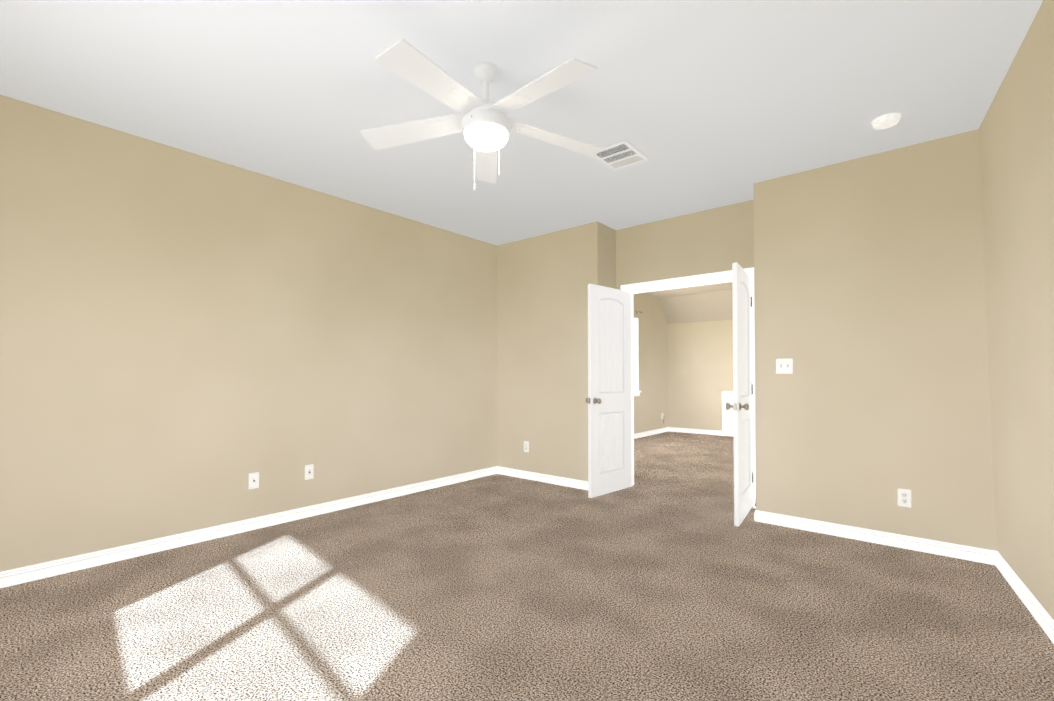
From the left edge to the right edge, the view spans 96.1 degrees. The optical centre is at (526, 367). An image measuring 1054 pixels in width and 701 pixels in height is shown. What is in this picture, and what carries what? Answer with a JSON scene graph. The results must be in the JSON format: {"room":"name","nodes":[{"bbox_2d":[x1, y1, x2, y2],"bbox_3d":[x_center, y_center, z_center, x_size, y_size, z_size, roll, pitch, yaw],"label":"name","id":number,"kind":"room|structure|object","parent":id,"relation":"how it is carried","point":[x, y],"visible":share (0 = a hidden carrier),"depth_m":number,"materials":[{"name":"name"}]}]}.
{"room":"empty bedroom","nodes":[
{"label":"empty bedroom","id":0,"kind":"room"},
{"bbox_2d":[0,94,496,571],"bbox_3d":[-2.311,-0.140,3.480,0.150,2.740,5.940,-1,-1,40],"label":"wall","id":1,"kind":"structure","parent":0,"point":[189,341],"depth_m":3.37,"materials":[{"name":"paint"}]},
{"bbox_2d":[0,467,495,587],"bbox_3d":[-1.932,1.192,3.781,0.015,0.086,4.920,-1,-1,40],"label":"baseboard","id":2,"kind":"structure","parent":1,"relation":"attached to","point":[12,577],"depth_m":3.35,"materials":[{"name":"white wood"}]},
{"bbox_2d":[249,472,258,488],"bbox_3d":[-2.080,0.862,3.610,0.017,0.116,0.072,-1,-1,40],"label":"outlet","id":3,"kind":"object","parent":1,"relation":"attached to","point":[253,480],"visible":1,"depth_m":3.61,"materials":[{"name":"white plastic"}]},
{"bbox_2d":[305,465,313,479],"bbox_3d":[-1.810,0.868,3.938,0.009,0.116,0.072,-1,-1,40],"label":"outlet","id":4,"kind":"object","parent":1,"relation":"attached to","point":[309,471],"visible":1,"depth_m":3.94,"materials":[{"name":"white plastic"}]},
{"bbox_2d":[0,0,1042,245],"bbox_3d":[0.015,-1.587,2.426,6.800,0.120,5.564,-1,-1,40],"label":"ceiling","id":5,"kind":"structure","parent":0,"point":[706,104],"depth_m":2.56,"materials":[{"name":"paint"}]},
{"bbox_2d":[360,39,603,190],"bbox_3d":[-0.201,-1.233,2.393,1.296,0.589,1.303,-1,-1,40],"label":"fan","id":6,"kind":"object","parent":5,"relation":"hanging from","point":[486,126],"visible":1,"depth_m":2.33,"materials":[{"name":"white wood"}]},
{"bbox_2d":[593,140,648,170],"bbox_3d":[0.660,-1.505,3.381,0.293,0.015,0.363,-1,-1,40],"label":"ceiling vent","id":7,"kind":"object","parent":5,"relation":"in","point":[620,155],"visible":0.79,"depth_m":3.37,"materials":[{"name":"white metal"}]},
{"bbox_2d":[872,113,900,129],"bbox_3d":[2.196,-1.500,2.896,0.144,0.040,0.144,-1,-1,40],"label":"smoke detector","id":8,"kind":"object","parent":5,"relation":"attached to","point":[886,121],"visible":1,"depth_m":2.86,"materials":[{"name":"white plastic"}]},
{"bbox_2d":[0,431,1053,700],"bbox_3d":[1.456,1.303,4.254,6.600,0.120,12.000,-1,-1,40],"label":"floor","id":9,"kind":"structure","parent":0,"point":[662,579],"depth_m":2.35,"materials":[{"name":"carpet"}]},
{"bbox_2d":[497,222,615,481],"bbox_3d":[0.204,-0.107,5.547,1.750,2.740,0.500,-1,-1,40],"label":"wall","id":10,"kind":"structure","parent":0,"point":[544,281],"depth_m":5.20,"materials":[{"name":"paint"}]},
{"bbox_2d":[524,441,528,451],"bbox_3d":[-0.009,0.896,5.378,0.072,0.116,0.009,-1,-1,40],"label":"electrical outlet","id":11,"kind":"object","parent":10,"relation":"attached to","point":[526,446],"visible":1,"depth_m":5.37,"materials":[{"name":"white plastic"}]},
{"bbox_2d":[496,466,587,489],"bbox_3d":[0.191,1.215,5.202,1.385,0.086,0.016,-1,-1,40],"label":"baseboard","id":12,"kind":"structure","parent":10,"relation":"attached to","point":[556,480],"depth_m":5.20,"materials":[{"name":"white wood"}]},
{"bbox_2d":[633,293,667,433],"bbox_3d":[1.280,-0.066,8.077,0.150,2.740,5.360,-1,-1,40],"label":"wall","id":13,"kind":"structure","parent":0,"point":[650,404],"depth_m":9.37,"materials":[{"name":"paint"}]},
{"bbox_2d":[634,318,640,395],"bbox_3d":[1.619,-0.212,8.382,0.100,1.461,1.580,-1,-1,40],"label":"window","id":14,"kind":"structure","parent":13,"relation":"in","point":[636,366],"depth_m":8.93,"materials":[{"name":"white"}]},
{"bbox_2d":[634,427,668,438],"bbox_3d":[1.391,1.261,8.060,0.015,0.086,4.910,-1,-1,40],"label":"baseboard","id":15,"kind":"structure","parent":13,"relation":"attached to","point":[657,431],"depth_m":9.31,"materials":[{"name":"white wood"}]},
{"bbox_2d":[616,200,753,289],"bbox_3d":[1.564,-0.121,4.656,1.500,2.740,0.120,-1,-1,40],"label":"wall","id":16,"kind":"structure","parent":0,"point":[718,239],"depth_m":4.60,"materials":[{"name":"paint"}]},
{"bbox_2d":[585,284,630,497],"bbox_3d":[0.817,0.220,4.765,0.171,2.037,0.682,-1,-1,40],"label":"door","id":17,"kind":"structure","parent":16,"relation":"in","point":[608,400],"depth_m":4.70,"materials":[{"name":"white wood"}]},
{"bbox_2d":[621,267,755,508],"bbox_3d":[1.548,0.182,4.617,1.373,2.132,0.228,-1,-1,40],"label":"door frame","id":18,"kind":"structure","parent":16,"relation":"attached to","point":[693,281],"depth_m":4.57,"materials":[{"name":"white wood"}]},
{"bbox_2d":[725,262,752,526],"bbox_3d":[1.823,0.207,3.922,0.171,2.037,0.682,-1,-1,40],"label":"door","id":19,"kind":"structure","parent":16,"relation":"in","point":[741,406],"depth_m":3.81,"materials":[{"name":"white wood"}]},
{"bbox_2d":[641,282,732,323],"bbox_3d":[3.158,-1.267,6.718,4.800,0.623,5.060,-1,-1,40],"label":"ceiling","id":20,"kind":"structure","parent":0,"point":[712,302],"depth_m":9.19,"materials":[{"name":"beige paint"}]},
{"bbox_2d":[668,319,751,431],"bbox_3d":[4.735,-0.058,8.581,4.800,2.740,0.150,-1,-1,40],"label":"wall","id":21,"kind":"structure","parent":0,"point":[700,367],"depth_m":9.54,"materials":[{"name":"paint"}]},
{"bbox_2d":[669,427,733,436],"bbox_3d":[4.682,1.268,8.496,4.440,0.086,0.015,-1,-1,40],"label":"baseboard","id":22,"kind":"structure","parent":21,"relation":"attached to","point":[683,430],"depth_m":9.48,"materials":[{"name":"white wood"}]},
{"bbox_2d":[722,391,732,431],"bbox_3d":[4.043,0.843,9.033,0.620,0.777,0.022,-1,-1,40],"label":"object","id":23,"kind":"object","parent":21,"relation":"attached to","point":[727,416],"visible":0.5,"depth_m":9.17,"materials":[{"name":"white"}]},
{"bbox_2d":[753,129,996,550],"bbox_3d":[2.841,-0.142,3.338,2.170,2.740,0.500,-1,-1,40],"label":"wall","id":24,"kind":"structure","parent":0,"point":[870,312],"depth_m":3.32,"materials":[{"name":"paint"}]},
{"bbox_2d":[776,359,792,373],"bbox_3d":[2.007,-0.013,3.696,0.116,0.116,0.020,-1,-1,40],"label":"switch plate","id":25,"kind":"object","parent":24,"relation":"attached to","point":[784,366],"visible":1,"depth_m":3.70,"materials":[{"name":"white plastic"}]},
{"bbox_2d":[754,510,991,564],"bbox_3d":[2.356,1.186,3.388,1.365,0.086,0.016,-1,-1,40],"label":"baseboard","id":26,"kind":"structure","parent":24,"relation":"attached to","point":[963,552],"depth_m":3.29,"materials":[{"name":"white wood"}]},
{"bbox_2d":[898,489,910,506],"bbox_3d":[2.567,0.886,3.220,0.072,0.116,0.009,-1,-1,40],"label":"electrical outlet","id":27,"kind":"object","parent":24,"relation":"attached to","point":[904,497],"visible":1,"depth_m":3.22,"materials":[{"name":"white plastic"}]},
{"bbox_2d":[978,0,1053,619],"bbox_3d":[1.110,-0.218,0.261,0.210,2.892,6.520,-1,-1,35],"label":"wall","id":28,"kind":"structure","parent":0,"point":[1016,139],"depth_m":2.33,"materials":[{"name":"paint"}]},
{"bbox_2d":[992,550,1053,643],"bbox_3d":[1.487,1.145,0.877,0.477,0.086,4.980,-1,-1,40],"label":"baseboard","id":29,"kind":"structure","parent":28,"relation":"attached to","point":[1032,604],"depth_m":2.41,"materials":[{"name":"white wood"}]}
]}

